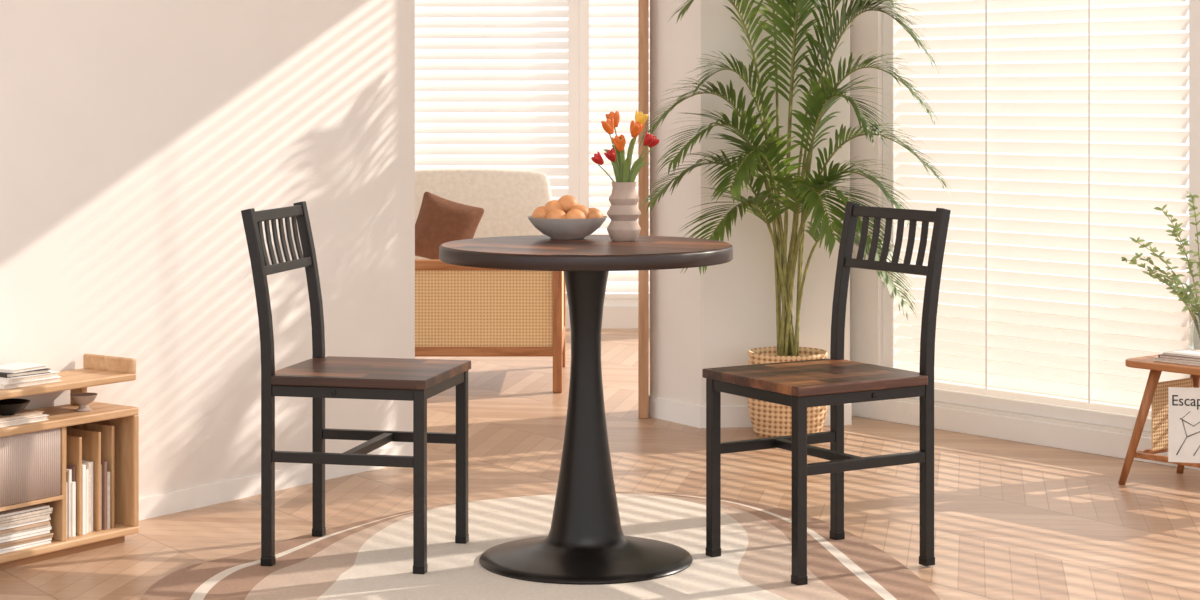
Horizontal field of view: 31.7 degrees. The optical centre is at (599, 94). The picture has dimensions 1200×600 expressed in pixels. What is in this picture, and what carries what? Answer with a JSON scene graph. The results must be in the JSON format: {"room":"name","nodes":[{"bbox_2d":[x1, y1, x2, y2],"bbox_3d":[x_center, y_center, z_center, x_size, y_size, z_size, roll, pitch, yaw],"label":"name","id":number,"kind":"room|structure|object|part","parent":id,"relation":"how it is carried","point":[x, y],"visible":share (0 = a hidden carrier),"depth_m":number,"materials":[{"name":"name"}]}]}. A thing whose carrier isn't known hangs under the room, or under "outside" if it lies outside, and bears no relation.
{"room":"dining room","nodes":[
{"label":"dining room","id":0,"kind":"room"},
{"bbox_2d":[0,0,414,498],"bbox_3d":[-1.802,-0.246,4.764,0.140,2.700,4.101,0,0,35],"label":"wall","id":1,"kind":"structure","parent":0,"point":[136,136],"depth_m":5.68,"materials":[{"name":"white paint"}]},
{"bbox_2d":[139,442,412,520],"bbox_3d":[-1.742,1.077,4.721,0.008,0.055,4.101,0,0,35],"label":"baseboard","id":2,"kind":"structure","parent":1,"relation":"attached to","point":[229,490],"depth_m":5.78,"materials":[{"name":"paint"}]},
{"bbox_2d":[0,307,1199,599],"bbox_3d":[0.000,1.129,5.500,10.000,0.050,11.000,0,0,0],"label":"floor","id":3,"kind":"structure","parent":0,"point":[1013,520],"depth_m":5.86,"materials":[{"name":"brown wood"}]},
{"bbox_2d":[0,354,138,569],"bbox_3d":[-1.577,0.878,4.778,0.185,0.452,1.250,0,0,35],"label":"bookshelf","id":4,"kind":"object","parent":3,"relation":"on","point":[69,480],"visible":0.99,"depth_m":5.11,"materials":[{"name":"brown wood"}]},
{"bbox_2d":[0,409,48,427],"bbox_3d":[-1.411,0.761,4.973,0.110,0.020,0.202,0,0,35],"label":"book stack","id":5,"kind":"object","parent":4,"relation":"on","point":[24,416],"visible":0.78,"depth_m":4.97,"materials":[{"name":"white paper"}]},
{"bbox_2d":[0,398,29,415],"bbox_3d":[-1.393,0.736,4.973,0.104,0.030,0.104,0,0,0],"label":"bowl","id":6,"kind":"object","parent":5,"relation":"on","point":[11,406],"visible":0.97,"depth_m":4.96,"materials":[{"name":"black ceramic"}]},
{"bbox_2d":[0,504,53,553],"bbox_3d":[-1.446,1.021,4.948,0.132,0.089,0.316,0,0,35],"label":"books","id":7,"kind":"object","parent":4,"relation":"on","point":[24,528],"depth_m":4.98,"materials":[{"name":"white paper"}]},
{"bbox_3d":[-1.391,0.874,4.902,0.007,0.161,0.354,0,0,35],"label":"fluted door","id":8,"kind":"part","parent":4,"relation":"part of","materials":[{"name":"clear glass"}]},
{"bbox_2d":[0,362,60,388],"bbox_3d":[-1.391,0.667,5.044,0.129,0.041,0.172,0,0,35],"label":"book stack","id":9,"kind":"object","parent":4,"relation":"on","point":[14,375],"visible":1,"depth_m":5.01,"materials":[{"name":"white paper"}]},
{"bbox_3d":[-1.454,0.960,4.945,0.169,0.009,0.365,0,0,35],"label":"door shelf","id":10,"kind":"part","parent":4,"relation":"part of","materials":[{"name":"brown wood"}]},
{"bbox_2d":[70,392,96,411],"bbox_3d":[-1.261,0.751,5.168,0.066,0.040,0.066,0,0,0],"label":"pedestal bowl","id":11,"kind":"object","parent":4,"relation":"on","point":[83,399],"visible":1,"depth_m":5.15,"materials":[{"name":"beige ceramic"}]},
{"bbox_3d":[-1.221,0.929,5.281,0.185,0.278,0.018,0,0,35],"label":"panel","id":12,"kind":"part","parent":4,"relation":"part of","materials":[{"name":"brown wood"}]},
{"bbox_2d":[415,169,565,392],"bbox_3d":[-0.890,0.702,8.241,1.500,0.805,0.831,0,0,0],"label":"sofa","id":13,"kind":"object","parent":3,"relation":"on","point":[461,311],"visible":0.4,"depth_m":7.85,"materials":[{"name":"brown wood"}]},
{"bbox_2d":[415,192,483,258],"bbox_3d":[-0.600,0.524,8.150,0.250,0.260,0.110,16,-16,8],"label":"throw pillow","id":14,"kind":"object","parent":13,"relation":"on","point":[440,220],"depth_m":8.11,"materials":[{"name":"brown fabric"}]},
{"bbox_3d":[-0.890,0.630,7.855,1.500,0.037,0.050,0,0,0],"label":"rail","id":15,"kind":"part","parent":13,"relation":"part of","materials":[{"name":"brown wood"}]},
{"bbox_2d":[415,169,551,258],"bbox_3d":[-0.540,0.524,8.550,0.700,0.440,0.180,0,-10,0],"label":"cushion","id":16,"kind":"object","parent":13,"relation":"on","point":[507,198],"depth_m":8.49,"materials":[{"name":"beige fabric"}]},
{"bbox_3d":[-0.890,0.791,7.854,1.440,0.285,0.016,0,0,0],"label":"cane panel","id":17,"kind":"part","parent":13,"relation":"part of","materials":[{"name":"beige wicker"}]},
{"bbox_3d":[-0.890,0.952,7.855,1.500,0.035,0.050,0,0,0],"label":"rail","id":18,"kind":"part","parent":13,"relation":"part of","materials":[{"name":"brown wood"}]},
{"bbox_3d":[-0.158,0.874,7.855,0.035,0.460,0.058,0,0,0],"label":"corner post","id":19,"kind":"part","parent":13,"relation":"part of","materials":[{"name":"brown wood"}]},
{"bbox_3d":[-0.155,0.952,8.235,0.030,0.035,0.710,0,0,0],"label":"rail","id":20,"kind":"part","parent":13,"relation":"part of","materials":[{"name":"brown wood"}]},
{"bbox_3d":[-0.158,0.804,8.590,0.035,0.600,0.040,0,0,0],"label":"post","id":21,"kind":"part","parent":13,"relation":"part of","materials":[{"name":"brown wood"}]},
{"bbox_2d":[141,492,939,599],"bbox_3d":[-0.132,1.102,4.757,1.749,0.004,2.215,0,0,0],"label":"round rug","id":22,"kind":"object","parent":3,"relation":"on","point":[370,559],"visible":0.85,"depth_m":4.96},
{"bbox_2d":[241,201,470,573],"bbox_3d":[-0.580,0.683,5.079,0.453,0.834,0.384,0,0,13],"label":"dining chair","id":23,"kind":"object","parent":22,"relation":"on","point":[320,377],"visible":1,"depth_m":4.95,"materials":[{"name":"black metal"}]},
{"bbox_3d":[-0.801,0.680,4.955,0.076,0.828,0.025,0,0,13],"label":"post","id":24,"kind":"part","parent":23,"relation":"part of","materials":[{"name":"black metal"}]},
{"bbox_3d":[-0.785,0.288,5.125,0.018,0.026,0.314,-11,-2,12],"label":"rail","id":25,"kind":"part","parent":23,"relation":"part of","materials":[{"name":"black metal"}]},
{"bbox_3d":[-0.761,0.415,5.120,0.018,0.022,0.314,-11,-2,12],"label":"rail","id":26,"kind":"part","parent":23,"relation":"part of","materials":[{"name":"black metal"}]},
{"bbox_3d":[-0.727,0.680,5.286,0.076,0.828,0.025,0,0,13],"label":"post","id":27,"kind":"part","parent":23,"relation":"part of","materials":[{"name":"black metal"}]},
{"bbox_3d":[-0.595,0.690,4.908,0.346,0.026,0.021,0,0,13],"label":"rail","id":28,"kind":"part","parent":23,"relation":"part of","materials":[{"name":"black metal"}]},
{"bbox_3d":[-0.554,0.665,5.073,0.400,0.022,0.384,0,0,13],"label":"seat","id":29,"kind":"part","parent":23,"relation":"part of","materials":[{"name":"brown wood"}]},
{"bbox_3d":[-0.414,0.885,4.867,0.026,0.418,0.026,0,0,13],"label":"leg","id":30,"kind":"part","parent":23,"relation":"part of","materials":[{"name":"black metal"}]},
{"bbox_3d":[-0.377,0.690,5.033,0.021,0.026,0.314,0,0,13],"label":"rail","id":31,"kind":"part","parent":23,"relation":"part of","materials":[{"name":"black metal"}]},
{"bbox_3d":[-0.339,0.885,5.199,0.026,0.418,0.026,0,0,13],"label":"leg","id":32,"kind":"part","parent":23,"relation":"part of","materials":[{"name":"black metal"}]},
{"bbox_2d":[439,235,732,584],"bbox_3d":[-0.033,0.726,5.000,0.693,0.748,0.693,0,0,0],"label":"pedestal dining table","id":33,"kind":"object","parent":22,"relation":"on","point":[586,543],"visible":0.99,"depth_m":4.93,"materials":[{"name":"black metal"},{"name":"walnut"}]},
{"bbox_2d":[528,195,606,239],"bbox_3d":[-0.080,0.299,5.190,0.196,0.107,0.196,0,0,0],"label":"fruit bowl","id":34,"kind":"object","parent":33,"relation":"on","point":[562,219],"visible":1,"depth_m":5.14,"materials":[{"name":"grey ceramic"}]},
{"bbox_2d":[591,110,659,240],"bbox_3d":[0.061,0.195,5.116,0.165,0.315,0.089,0,0,0],"label":"flower vase","id":35,"kind":"object","parent":33,"relation":"on","point":[623,212],"visible":1,"depth_m":5.10,"materials":[{"name":"beige ceramic"}]},
{"bbox_3d":[0.024,0.205,5.115,0.059,0.076,0.004,0,0,-9],"label":"stem","id":36,"kind":"part","parent":35,"relation":"part of","materials":[{"name":"green plant"}]},
{"bbox_3d":[0.038,0.166,5.120,0.036,0.154,0.004,0,0,0],"label":"stem","id":37,"kind":"part","parent":35,"relation":"part of","materials":[{"name":"green plant"}]},
{"bbox_3d":[0.052,0.186,5.109,0.004,0.114,0.023,0,0,28],"label":"stem","id":38,"kind":"part","parent":35,"relation":"part of","materials":[{"name":"green plant"}]},
{"bbox_3d":[0.073,0.169,5.109,0.034,0.147,0.004,0,0,35],"label":"stem","id":39,"kind":"part","parent":35,"relation":"part of","materials":[{"name":"green plant"}]},
{"bbox_3d":[0.080,0.157,5.120,0.039,0.171,0.004,0,0,0],"label":"stem","id":40,"kind":"part","parent":35,"relation":"part of","materials":[{"name":"green plant"}]},
{"bbox_3d":[0.090,0.182,5.109,0.058,0.122,0.004,0,0,19],"label":"stem","id":41,"kind":"part","parent":35,"relation":"part of","materials":[{"name":"green plant"}]},
{"bbox_2d":[702,202,950,585],"bbox_3d":[0.537,0.683,5.012,0.453,0.834,0.384,0,0,-32],"label":"dining chair","id":42,"kind":"object","parent":22,"relation":"on","point":[835,381],"visible":1,"depth_m":4.96,"materials":[{"name":"black metal"}]},
{"bbox_3d":[0.271,0.885,5.048,0.026,0.418,0.026,0,0,-31],"label":"leg","id":43,"kind":"part","parent":42,"relation":"part of","materials":[{"name":"black metal"}]},
{"bbox_3d":[0.359,0.690,4.903,0.021,0.026,0.314,0,0,-31],"label":"rail","id":44,"kind":"part","parent":42,"relation":"part of","materials":[{"name":"black metal"}]},
{"bbox_3d":[0.448,0.885,4.758,0.026,0.418,0.026,0,0,-31],"label":"leg","id":45,"kind":"part","parent":42,"relation":"part of","materials":[{"name":"black metal"}]},
{"bbox_3d":[0.515,0.665,4.998,0.400,0.022,0.384,0,0,-32],"label":"seat","id":46,"kind":"part","parent":42,"relation":"part of","materials":[{"name":"brown wood"}]},
{"bbox_3d":[0.609,0.680,5.255,0.076,0.828,0.025,0,0,-32],"label":"post","id":47,"kind":"part","parent":42,"relation":"part of","materials":[{"name":"black metal"}]},
{"bbox_3d":[0.607,0.690,4.855,0.346,0.026,0.021,0,0,-32],"label":"rail","id":48,"kind":"part","parent":42,"relation":"part of","materials":[{"name":"black metal"}]},
{"bbox_3d":[0.695,0.415,5.109,0.018,0.022,0.314,13,-7,-31],"label":"rail","id":49,"kind":"part","parent":42,"relation":"part of","materials":[{"name":"black metal"}]},
{"bbox_3d":[0.717,0.288,5.122,0.018,0.026,0.314,13,-7,-31],"label":"rail","id":50,"kind":"part","parent":42,"relation":"part of","materials":[{"name":"black metal"}]},
{"bbox_3d":[0.787,0.680,4.965,0.076,0.828,0.025,0,0,-31],"label":"post","id":51,"kind":"part","parent":42,"relation":"part of","materials":[{"name":"black metal"}]},
{"bbox_2d":[636,0,950,437],"bbox_3d":[0.613,0.202,6.761,1.028,1.805,0.504,0,0,0],"label":"potted palm","id":52,"kind":"object","parent":3,"relation":"on","point":[768,419],"visible":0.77,"depth_m":6.77,"materials":[{"name":"plant"}]},
{"bbox_2d":[1118,354,1199,484],"bbox_3d":[1.775,0.928,5.856,0.313,0.358,0.619,0,0,-40],"label":"side table","id":53,"kind":"object","parent":3,"relation":"on","point":[1174,404],"visible":0.97,"depth_m":5.92,"materials":[{"name":"brown wood"}]},
{"bbox_3d":[1.525,0.936,5.974,0.123,0.342,0.031,0,0,22],"label":"leg","id":54,"kind":"part","parent":53,"relation":"part of","materials":[{"name":"brown wood"}]},
{"bbox_2d":[1121,191,1199,349],"bbox_3d":[1.658,0.511,6.036,0.360,0.475,0.134,0,0,0],"label":"vase","id":55,"kind":"object","parent":53,"relation":"on","point":[1194,329],"visible":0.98,"depth_m":6.03,"materials":[{"name":"clear glass"},{"name":"leaf"},{"name":"water"}]},
{"bbox_3d":[1.692,1.019,5.786,0.014,0.016,0.540,0,0,-40],"label":"rail","id":56,"kind":"part","parent":53,"relation":"part of","materials":[{"name":"brown wood"}]},
{"bbox_2d":[1154,349,1199,365],"bbox_3d":[1.679,0.736,5.933,0.153,0.025,0.192,0,0,-40],"label":"book stack","id":57,"kind":"object","parent":53,"relation":"on","point":[1185,356],"visible":1,"depth_m":5.92,"materials":[{"name":"white paper"}]},
{"bbox_3d":[1.711,0.936,6.130,0.031,0.342,0.123,0,0,-13],"label":"leg","id":58,"kind":"part","parent":53,"relation":"part of","materials":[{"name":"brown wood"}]},
{"bbox_2d":[566,307,649,327],"bbox_3d":[-0.850,1.054,10.075,3.100,0.100,0.150,0,0,0],"label":"baseboard","id":59,"kind":"structure","parent":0,"point":[613,317],"depth_m":10.00,"materials":[{"name":"white paint"}]},
{"bbox_2d":[568,0,578,306],"bbox_3d":[-0.125,-0.196,10.070,0.050,2.400,0.100,0,0,0],"label":"frame","id":60,"kind":"object","parent":59,"relation":"on","point":[573,5],"visible":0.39,"depth_m":10.02,"materials":[{"name":"paint"}]},
{"bbox_2d":[579,0,589,207],"bbox_3d":[-0.075,-0.196,10.070,0.050,2.400,0.100,0,0,0],"label":"frame","id":61,"kind":"object","parent":59,"relation":"on","point":[584,8],"visible":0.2,"depth_m":10.02,"materials":[{"name":"paint"}]},
{"bbox_2d":[603,299,649,306],"bbox_3d":[0.300,0.984,10.070,0.700,0.040,0.100,0,0,0],"label":"frame","id":62,"kind":"object","parent":59,"relation":"on","point":[607,302],"visible":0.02,"depth_m":10.02,"materials":[{"name":"paint"}]},
{"bbox_2d":[605,293,649,298],"bbox_3d":[0.300,0.953,10.030,0.700,0.022,0.040,0,0,0],"label":"rail","id":63,"kind":"object","parent":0,"point":[607,295],"depth_m":10.01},
{"bbox_2d":[650,0,849,406],"bbox_3d":[0.555,-0.246,7.260,0.769,2.700,0.480,0,0,0],"label":"wall pillar","id":64,"kind":"structure","parent":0,"point":[713,318],"depth_m":7.07,"materials":[{"name":"white paint"}]},
{"bbox_2d":[638,0,648,417],"bbox_3d":[0.149,-0.146,7.253,0.034,2.500,0.075,0,0,0],"label":"door frame","id":65,"kind":"structure","parent":64,"relation":"attached to","point":[643,5],"depth_m":7.22,"materials":[{"name":"brown wood"}]},
{"bbox_2d":[649,395,851,427],"bbox_3d":[0.477,1.069,7.085,0.704,0.070,0.228,0,0,16],"label":"baseboard","id":66,"kind":"structure","parent":64,"relation":"attached to","point":[659,408],"depth_m":7.07,"materials":[{"name":"paint"}]},
{"bbox_2d":[747,347,827,437],"bbox_3d":[0.610,0.968,6.870,0.268,0.272,0.268,0,0,0],"label":"woven basket","id":67,"kind":"object","parent":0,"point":[768,419],"depth_m":6.78,"materials":[{"name":"beige wicker"}]},
{"bbox_2d":[850,0,881,365],"bbox_3d":[0.966,-0.188,7.302,0.160,2.415,0.130,0,0,-40],"label":"wall","id":68,"kind":"structure","parent":0,"point":[866,30],"depth_m":7.24,"materials":[{"name":"white paint"}]},
{"bbox_2d":[892,398,1150,436],"bbox_3d":[2.084,1.062,5.975,0.161,0.085,3.600,0,0,-40],"label":"wall","id":69,"kind":"structure","parent":0,"point":[914,400],"depth_m":6.71,"materials":[{"name":"white paint"}]},
{"bbox_2d":[882,0,911,367],"bbox_3d":[1.016,-0.189,7.227,0.100,2.415,0.050,0,0,-40],"label":"frame","id":70,"kind":"object","parent":69,"relation":"attached to","point":[888,30],"visible":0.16,"depth_m":7.19,"materials":[{"name":"paint"}]},
{"bbox_3d":[2.084,1.062,5.975,0.160,0.085,3.600,0,0,-40],"label":"sill","id":71,"kind":"part","parent":69,"relation":"part of","materials":[{"name":"white paint"}]},
{"bbox_2d":[851,399,1199,470],"bbox_3d":[2.018,1.067,5.920,0.013,0.075,3.600,0,0,-40],"label":"baseboard","id":72,"kind":"structure","parent":69,"relation":"attached to","point":[1087,440],"depth_m":6.75,"materials":[{"name":"paint"}]},
{"bbox_2d":[910,388,1150,431],"bbox_3d":[1.410,0.999,6.760,0.100,0.040,1.170,0,0,-40],"label":"frame","id":73,"kind":"object","parent":69,"relation":"on","point":[1123,421],"visible":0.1,"depth_m":6.70,"materials":[{"name":"paint"}]},
{"bbox_2d":[1189,0,1199,387],"bbox_3d":[1.803,-0.189,6.294,0.100,2.415,0.050,0,0,-40],"label":"frame","id":74,"kind":"object","parent":69,"relation":"attached to","point":[1194,5],"visible":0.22,"depth_m":6.27,"materials":[{"name":"paint"}]},
{"bbox_2d":[934,380,1150,417],"bbox_3d":[1.379,0.963,6.734,0.040,0.022,1.160,0,0,-40],"label":"rail","id":75,"kind":"object","parent":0,"point":[996,392],"depth_m":6.70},
{"bbox_3d":[-0.850,-1.496,10.075,3.100,0.200,0.150,0,0,0],"label":"wall","id":76,"kind":"structure","parent":0,"visible":0},
{"bbox_2d":[415,0,567,291],"bbox_3d":[-0.525,-0.186,10.030,0.750,2.237,0.047,0,0,0],"label":"blind slats","id":77,"kind":"object","parent":76,"relation":"attached to","point":[418,3],"visible":0.48,"depth_m":10.02,"materials":[{"name":"white plastic"}]},
{"bbox_2d":[589,0,649,291],"bbox_3d":[0.300,-0.186,10.030,0.700,2.237,0.047,0,0,0],"label":"blind slats","id":78,"kind":"object","parent":76,"relation":"attached to","point":[593,203],"visible":0.27,"depth_m":10.02,"materials":[{"name":"white plastic"}]},
{"bbox_3d":[2.084,-1.496,5.975,0.160,0.200,3.600,0,0,-40],"label":"wall","id":79,"kind":"structure","parent":0,"visible":0},
{"bbox_2d":[893,0,1188,405],"bbox_3d":[1.379,-0.189,6.734,0.037,2.260,1.160,0,0,-40],"label":"blind slats","id":80,"kind":"object","parent":79,"relation":"attached to","point":[1047,360],"visible":0.78,"depth_m":6.69,"materials":[{"name":"white plastic"}]},
{"bbox_2d":[985,0,986,389],"bbox_3d":[1.251,-0.186,6.850,0.001,2.280,0.006,0,0,-43],"label":"ladder tape","id":81,"kind":"object","parent":80,"relation":"attached to","point":[985,0],"visible":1,"depth_m":6.85,"materials":[{"name":"fabric"}]},
{"bbox_2d":[1088,0,1089,403],"bbox_3d":[1.512,-0.186,6.540,0.001,2.280,0.006,0,0,-40],"label":"ladder tape","id":82,"kind":"object","parent":80,"relation":"attached to","point":[1088,0],"visible":1,"depth_m":6.54,"materials":[{"name":"fabric"}]}
]}

